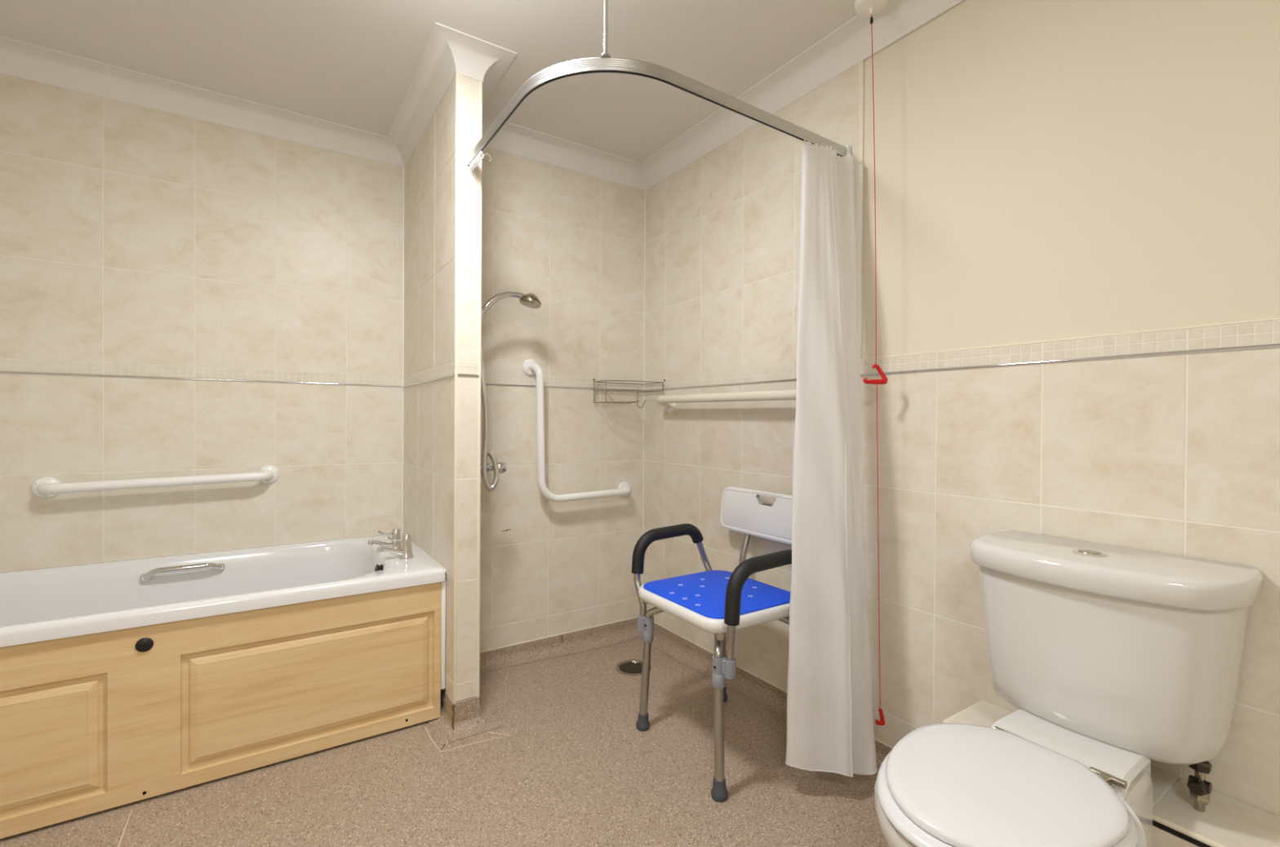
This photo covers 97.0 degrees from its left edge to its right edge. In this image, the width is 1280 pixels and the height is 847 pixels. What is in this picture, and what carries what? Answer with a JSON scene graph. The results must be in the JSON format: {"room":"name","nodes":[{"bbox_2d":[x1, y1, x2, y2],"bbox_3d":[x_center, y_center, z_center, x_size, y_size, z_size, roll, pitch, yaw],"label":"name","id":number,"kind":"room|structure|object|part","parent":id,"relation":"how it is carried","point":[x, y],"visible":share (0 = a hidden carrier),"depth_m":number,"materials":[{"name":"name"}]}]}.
{"room":"accessible bathroom","nodes":[
{"label":"accessible bathroom","id":0,"kind":"room"},
{"bbox_2d":[0,72,404,572],"bbox_3d":[-1.788,-0.083,2.085,1.713,2.265,0.108,0,0,-33],"label":"wall","id":1,"kind":"structure","parent":0,"point":[180,295],"depth_m":2.09,"materials":[{"name":"beige tile"}]},
{"bbox_2d":[31,465,279,498],"bbox_3d":[-1.708,0.208,2.036,0.695,0.086,0.084,0,0,-33],"label":"grab rail","id":2,"kind":"object","parent":1,"relation":"attached to","point":[46,487],"visible":1,"depth_m":1.98,"materials":[{"name":"white plastic"}]},
{"bbox_3d":[-1.764,-0.166,2.045,1.707,0.008,0.007,0,0,-33],"label":"chrome trim","id":3,"kind":"part","parent":1,"relation":"part of","materials":[{"name":"silver metal"}]},
{"bbox_2d":[0,0,857,162],"bbox_3d":[-0.276,-1.237,0.721,2.930,0.080,4.030,0,0,-33],"label":"ceiling","id":4,"kind":"structure","parent":0,"point":[349,63],"depth_m":1.80,"materials":[{"name":"paint"}]},
{"bbox_2d":[466,0,851,165],"bbox_3d":[0.040,-1.017,1.566,1.226,0.366,0.515,0,0,3],"label":"rail","id":5,"kind":"object","parent":4,"relation":"hanging from","point":[604,64],"visible":0.95,"depth_m":1.43,"materials":[{"name":"metal"}]},
{"bbox_2d":[479,150,484,159],"bbox_3d":[-0.490,-0.831,1.749,0.013,0.024,0.014,0,0,-2],"label":"curtain glider","id":6,"kind":"object","parent":5,"relation":"hanging from","point":[481,153],"visible":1,"depth_m":1.75,"materials":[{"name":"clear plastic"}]},
{"bbox_2d":[482,152,492,160],"bbox_3d":[-0.473,-0.827,1.755,0.030,0.024,0.005,0,0,-25],"label":"curtain hook","id":7,"kind":"object","parent":6,"relation":"hanging from","point":[484,154],"visible":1,"depth_m":1.75,"materials":[{"name":"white plastic"}]},
{"bbox_3d":[-0.081,-1.033,1.338,0.048,0.332,0.048,0,0,-33],"label":"support rod","id":8,"kind":"part","parent":5,"relation":"part of","materials":[{"name":"silver metal"}]},
{"bbox_2d":[785,138,877,777],"bbox_3d":[0.537,0.064,1.630,0.248,1.794,0.261,0,0,6],"label":"shower curtain","id":9,"kind":"object","parent":5,"relation":"hanging from","point":[830,720],"visible":1,"depth_m":1.57,"materials":[{"name":"white fabric"}]},
{"bbox_2d":[853,0,888,725],"bbox_3d":[0.649,-0.176,1.604,0.092,2.042,0.097,0,0,-33],"label":"pull cord","id":10,"kind":"object","parent":4,"relation":"hanging from","point":[863,7],"visible":1,"depth_m":1.59,"materials":[{"name":"red fabric"}]},
{"bbox_3d":[0.660,-0.658,1.597,0.023,1.002,0.003,1,0,34],"label":"cord","id":11,"kind":"part","parent":10,"relation":"part of","materials":[{"name":"red fabric"}]},
{"bbox_3d":[0.663,-0.139,1.595,0.071,0.059,0.016,0,0,0],"label":"pull handle","id":12,"kind":"part","parent":10,"relation":"part of","materials":[{"name":"red plastic"}]},
{"bbox_3d":[0.669,0.336,1.588,0.004,0.915,0.022,0,0,-31],"label":"cord","id":13,"kind":"part","parent":10,"relation":"part of","materials":[{"name":"red fabric"}]},
{"bbox_3d":[0.672,0.820,1.585,0.027,0.051,0.014,0,0,7],"label":"pull handle","id":14,"kind":"part","parent":10,"relation":"part of","materials":[{"name":"red plastic"}]},
{"bbox_2d":[402,73,482,706],"bbox_3d":[-0.821,-0.078,2.231,0.105,2.265,0.931,0,0,-33],"label":"wall partition","id":15,"kind":"structure","parent":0,"point":[442,196],"depth_m":1.89,"materials":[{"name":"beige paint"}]},
{"bbox_3d":[-0.826,-0.161,2.174,0.007,0.008,0.820,0,0,-33],"label":"chrome trim","id":16,"kind":"part","parent":15,"relation":"part of","materials":[{"name":"silver metal"}]},
{"bbox_3d":[-0.595,-0.110,1.831,0.010,2.047,0.010,0,0,-33],"label":"edge trim","id":17,"kind":"part","parent":15,"relation":"part of","materials":[{"name":"plastic"}]},
{"bbox_3d":[-0.560,-0.158,1.848,0.068,0.008,0.007,0,0,-33],"label":"chrome trim","id":18,"kind":"part","parent":15,"relation":"part of","materials":[{"name":"silver metal"}]},
{"bbox_3d":[-0.531,-0.110,1.873,0.010,2.047,0.010,0,0,-33],"label":"edge trim","id":19,"kind":"part","parent":15,"relation":"part of","materials":[{"name":"plastic"}]},
{"bbox_2d":[480,291,541,491],"bbox_3d":[-0.513,-0.137,2.129,0.313,0.771,0.110,0,0,-37],"label":"shower","id":20,"kind":"object","parent":15,"relation":"attached to","point":[531,300],"visible":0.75,"depth_m":2.07,"materials":[{"name":"silver metal"}]},
{"bbox_3d":[-0.534,0.165,2.105,0.076,0.045,0.045,0,0,-33],"label":"valve handle","id":21,"kind":"part","parent":20,"relation":"part of","materials":[{"name":"silver metal"}]},
{"bbox_3d":[-0.427,-0.470,2.205,0.084,0.036,0.085,0,0,-33],"label":"spray plate","id":22,"kind":"part","parent":20,"relation":"part of","materials":[{"name":"silver metal"}]},
{"bbox_2d":[427,617,892,772],"bbox_3d":[0.358,0.977,1.258,1.080,0.123,2.887,0,0,-33],"label":"baseboard","id":23,"kind":"structure","parent":15,"relation":"attached to","point":[468,717],"depth_m":2.34,"materials":[{"name":"plastic"}]},
{"bbox_2d":[0,637,888,846],"bbox_3d":[-0.290,1.077,0.737,2.930,0.141,4.030,0,0,-33],"label":"floor","id":24,"kind":"structure","parent":0,"point":[568,763],"depth_m":1.56,"materials":[{"name":"plastic"}]},
{"bbox_2d":[0,533,446,839],"bbox_3d":[-1.561,0.730,1.739,1.702,0.526,0.734,0,0,-33],"label":"bathtub","id":25,"kind":"object","parent":24,"relation":"on","point":[122,682],"visible":0.93,"depth_m":1.62,"materials":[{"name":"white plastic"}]},
{"bbox_3d":[-1.633,0.528,2.025,0.238,0.047,0.041,0,0,-33],"label":"grip handle","id":26,"kind":"part","parent":25,"relation":"part of","materials":[{"name":"silver metal"}]},
{"bbox_2d":[0,533,445,647],"bbox_3d":[-1.561,0.686,1.739,1.701,0.405,0.734,0,0,-33],"label":"tub","id":27,"kind":"object","parent":25,"relation":"in","point":[337,593],"depth_m":1.83,"materials":[{"name":"white plastic"}]},
{"bbox_2d":[367,528,401,550],"bbox_3d":[-0.961,0.442,2.137,0.123,0.085,0.048,0,0,-33],"label":"tap","id":28,"kind":"object","parent":25,"relation":"on","point":[395,533],"visible":0.86,"depth_m":2.14,"materials":[{"name":"silver metal"}]},
{"bbox_3d":[-0.973,0.457,2.129,0.095,0.046,0.029,0,0,-33],"label":"spout","id":29,"kind":"part","parent":28,"relation":"part of","materials":[{"name":"silver metal"}]},
{"bbox_3d":[-0.965,0.411,2.134,0.064,0.024,0.017,0,0,-33],"label":"lever","id":30,"kind":"part","parent":28,"relation":"part of","materials":[{"name":"silver metal"}]},
{"bbox_2d":[377,533,413,559],"bbox_3d":[-0.877,0.443,2.029,0.123,0.085,0.048,0,0,-33],"label":"tap","id":31,"kind":"object","parent":25,"relation":"on","point":[406,553],"visible":1,"depth_m":2.03,"materials":[{"name":"silver metal"}]},
{"bbox_3d":[-0.888,0.458,2.021,0.095,0.046,0.029,0,0,-33],"label":"spout","id":32,"kind":"part","parent":31,"relation":"part of","materials":[{"name":"silver metal"}]},
{"bbox_3d":[-0.880,0.412,2.026,0.064,0.024,0.017,0,0,-33],"label":"lever","id":33,"kind":"part","parent":31,"relation":"part of","materials":[{"name":"silver metal"}]},
{"bbox_2d":[615,660,651,675],"bbox_3d":[-0.027,1.023,2.371,0.148,0.007,0.148,0,0,-33],"label":"floor drain","id":34,"kind":"object","parent":24,"relation":"on","point":[628,668],"visible":0.78,"depth_m":2.37,"materials":[{"name":"silver metal"}]},
{"bbox_2d":[631,486,792,802],"bbox_3d":[0.286,0.626,1.842,0.518,0.768,0.552,0,0,-33],"label":"chair","id":35,"kind":"object","parent":24,"relation":"on","point":[722,603],"visible":0.77,"depth_m":1.79,"materials":[{"name":"blue plastic"}]},
{"bbox_3d":[0.053,0.777,1.853,0.116,0.399,0.027,0,0,17],"label":"leg","id":36,"kind":"part","parent":35,"relation":"part of","materials":[{"name":"metal"}]},
{"bbox_3d":[0.134,0.525,1.983,0.343,0.315,0.065,0,0,-33],"label":"armrest","id":37,"kind":"part","parent":35,"relation":"part of","materials":[{"name":"metal"}]},
{"bbox_3d":[0.250,0.557,1.808,0.399,0.038,0.428,0,0,-33],"label":"seat","id":38,"kind":"part","parent":35,"relation":"part of","materials":[{"name":"blue plastic"}]},
{"bbox_3d":[0.253,0.585,1.803,0.346,0.024,0.394,0,0,-33],"label":"under frame","id":39,"kind":"part","parent":35,"relation":"part of","materials":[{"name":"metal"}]},
{"bbox_3d":[0.218,0.779,1.575,0.029,0.396,0.137,0,0,4],"label":"leg","id":40,"kind":"part","parent":35,"relation":"part of","materials":[{"name":"metal"}]},
{"bbox_3d":[0.293,0.779,2.014,0.031,0.401,0.127,0,0,7],"label":"leg","id":41,"kind":"part","parent":35,"relation":"part of","materials":[{"name":"metal"}]},
{"bbox_3d":[0.375,0.529,1.608,0.353,0.315,0.048,0,0,-33],"label":"armrest","id":42,"kind":"part","parent":35,"relation":"part of","materials":[{"name":"metal"}]},
{"bbox_3d":[0.333,0.451,2.048,0.214,0.299,0.023,0,0,-33],"label":"post","id":43,"kind":"part","parent":35,"relation":"part of","materials":[{"name":"metal"}]},
{"bbox_3d":[0.457,0.323,1.978,0.037,0.161,0.508,0,0,-33],"label":"backrest","id":44,"kind":"part","parent":35,"relation":"part of","materials":[{"name":"white plastic"}]},
{"bbox_3d":[0.474,0.779,1.748,0.135,0.396,0.027,0,0,15],"label":"leg","id":45,"kind":"part","parent":35,"relation":"part of","materials":[{"name":"metal"}]},
{"bbox_2d":[873,530,1262,846],"bbox_3d":[0.707,0.634,1.015,0.746,0.756,0.449,0,0,-33],"label":"toilet","id":46,"kind":"object","parent":24,"relation":"on","point":[1113,660],"visible":1,"depth_m":1.00,"materials":[{"name":"white ceramic"}]},
{"bbox_3d":[0.572,0.585,0.919,0.371,0.020,0.318,0,0,-33],"label":"seat lid","id":47,"kind":"part","parent":46,"relation":"part of","materials":[{"name":"plastic"}]},
{"bbox_2d":[989,709,1151,801],"bbox_3d":[0.766,0.640,1.048,0.235,0.084,0.230,0,0,-33],"label":"toilet seat hinge","id":48,"kind":"object","parent":46,"relation":"attached to","point":[1126,768],"depth_m":1.04,"materials":[{"name":"white plastic"}]},
{"bbox_3d":[0.911,0.288,1.145,0.263,0.052,0.449,0,0,-33],"label":"cistern lid","id":49,"kind":"part","parent":46,"relation":"part of","materials":[{"name":"white ceramic"}]},
{"bbox_2d":[480,146,645,653],"bbox_3d":[-0.468,-0.079,2.721,1.043,2.265,0.501,0,0,-33],"label":"wall","id":50,"kind":"structure","parent":0,"point":[574,241],"depth_m":2.50,"materials":[{"name":"beige tile"}]},
{"bbox_3d":[-0.371,-0.161,2.488,0.936,0.008,0.007,0,0,-33],"label":"chrome trim","id":51,"kind":"part","parent":50,"relation":"part of","materials":[{"name":"silver metal"}]},
{"bbox_2d":[522,359,631,502],"bbox_3d":[-0.250,0.036,2.520,0.548,0.624,0.084,0,0,-33],"label":"grab rail","id":52,"kind":"object","parent":50,"relation":"attached to","point":[530,366],"visible":1,"depth_m":2.38,"materials":[{"name":"white plastic"}]},
{"bbox_2d":[593,378,665,408],"bbox_3d":[-0.049,-0.137,2.586,0.291,0.134,0.190,0,0,-33],"label":"basket","id":53,"kind":"object","parent":50,"relation":"attached to","point":[606,390],"visible":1,"depth_m":2.57,"materials":[{"name":"silver metal"}]},
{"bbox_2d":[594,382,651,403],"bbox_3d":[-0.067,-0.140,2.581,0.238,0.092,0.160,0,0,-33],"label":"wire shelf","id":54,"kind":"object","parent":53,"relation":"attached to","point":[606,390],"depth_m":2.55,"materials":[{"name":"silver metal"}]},
{"bbox_3d":[-0.053,-0.169,2.585,0.281,0.044,0.170,0,0,-33],"label":"frame","id":55,"kind":"part","parent":53,"relation":"part of","materials":[{"name":"silver metal"}]},
{"bbox_2d":[643,0,1279,817],"bbox_3d":[1.003,-0.060,1.344,0.104,2.265,3.439,0,0,-33],"label":"wall","id":56,"kind":"structure","parent":0,"point":[1077,202],"depth_m":1.41,"materials":[{"name":"beige tile"}]},
{"bbox_2d":[0,0,964,190],"bbox_3d":[-0.277,-1.157,0.722,2.737,0.080,3.839,0,0,-33],"label":"trim","id":57,"kind":"structure","parent":56,"relation":"attached to","point":[447,51],"depth_m":2.03,"materials":[{"name":"white paint"}]},
{"bbox_3d":[0.346,-0.155,2.252,0.007,0.008,1.183,0,0,-33],"label":"chrome trim","id":58,"kind":"part","parent":56,"relation":"part of","materials":[{"name":"silver metal"}]},
{"bbox_2d":[656,389,795,413],"bbox_3d":[0.353,-0.081,2.161,0.089,0.078,0.972,0,0,-33],"label":"grab rail","id":59,"kind":"object","parent":56,"relation":"attached to","point":[669,402],"visible":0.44,"depth_m":2.13,"materials":[{"name":"white plastic"}]},
{"bbox_3d":[0.682,-0.664,1.750,0.008,0.928,0.016,0,0,-33],"label":"edge trim","id":60,"kind":"part","parent":56,"relation":"part of","materials":[{"name":"plastic"}]},
{"bbox_3d":[1.158,-0.141,1.021,0.007,0.008,1.767,0,0,-33],"label":"chrome trim","id":61,"kind":"part","parent":56,"relation":"part of","materials":[{"name":"silver metal"}]},
{"bbox_2d":[942,699,1279,846],"bbox_3d":[1.174,0.863,0.820,0.195,0.306,1.379,0,0,-33],"label":"pipe boxing","id":62,"kind":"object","parent":56,"relation":"attached to","point":[1226,821],"depth_m":1.02,"materials":[{"name":"beige paint"}]},
{"bbox_3d":[0.799,0.709,1.391,0.191,0.010,0.009,0,0,-33],"label":"edge trim","id":63,"kind":"part","parent":62,"relation":"part of","materials":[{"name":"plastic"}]},
{"bbox_2d":[1186,760,1212,812],"bbox_3d":[1.023,0.661,1.036,0.042,0.094,0.028,0,0,-33],"label":"valve","id":64,"kind":"object","parent":56,"relation":"attached to","point":[1200,790],"visible":0.89,"depth_m":1.03,"materials":[{"name":"silver metal"}]}
]}

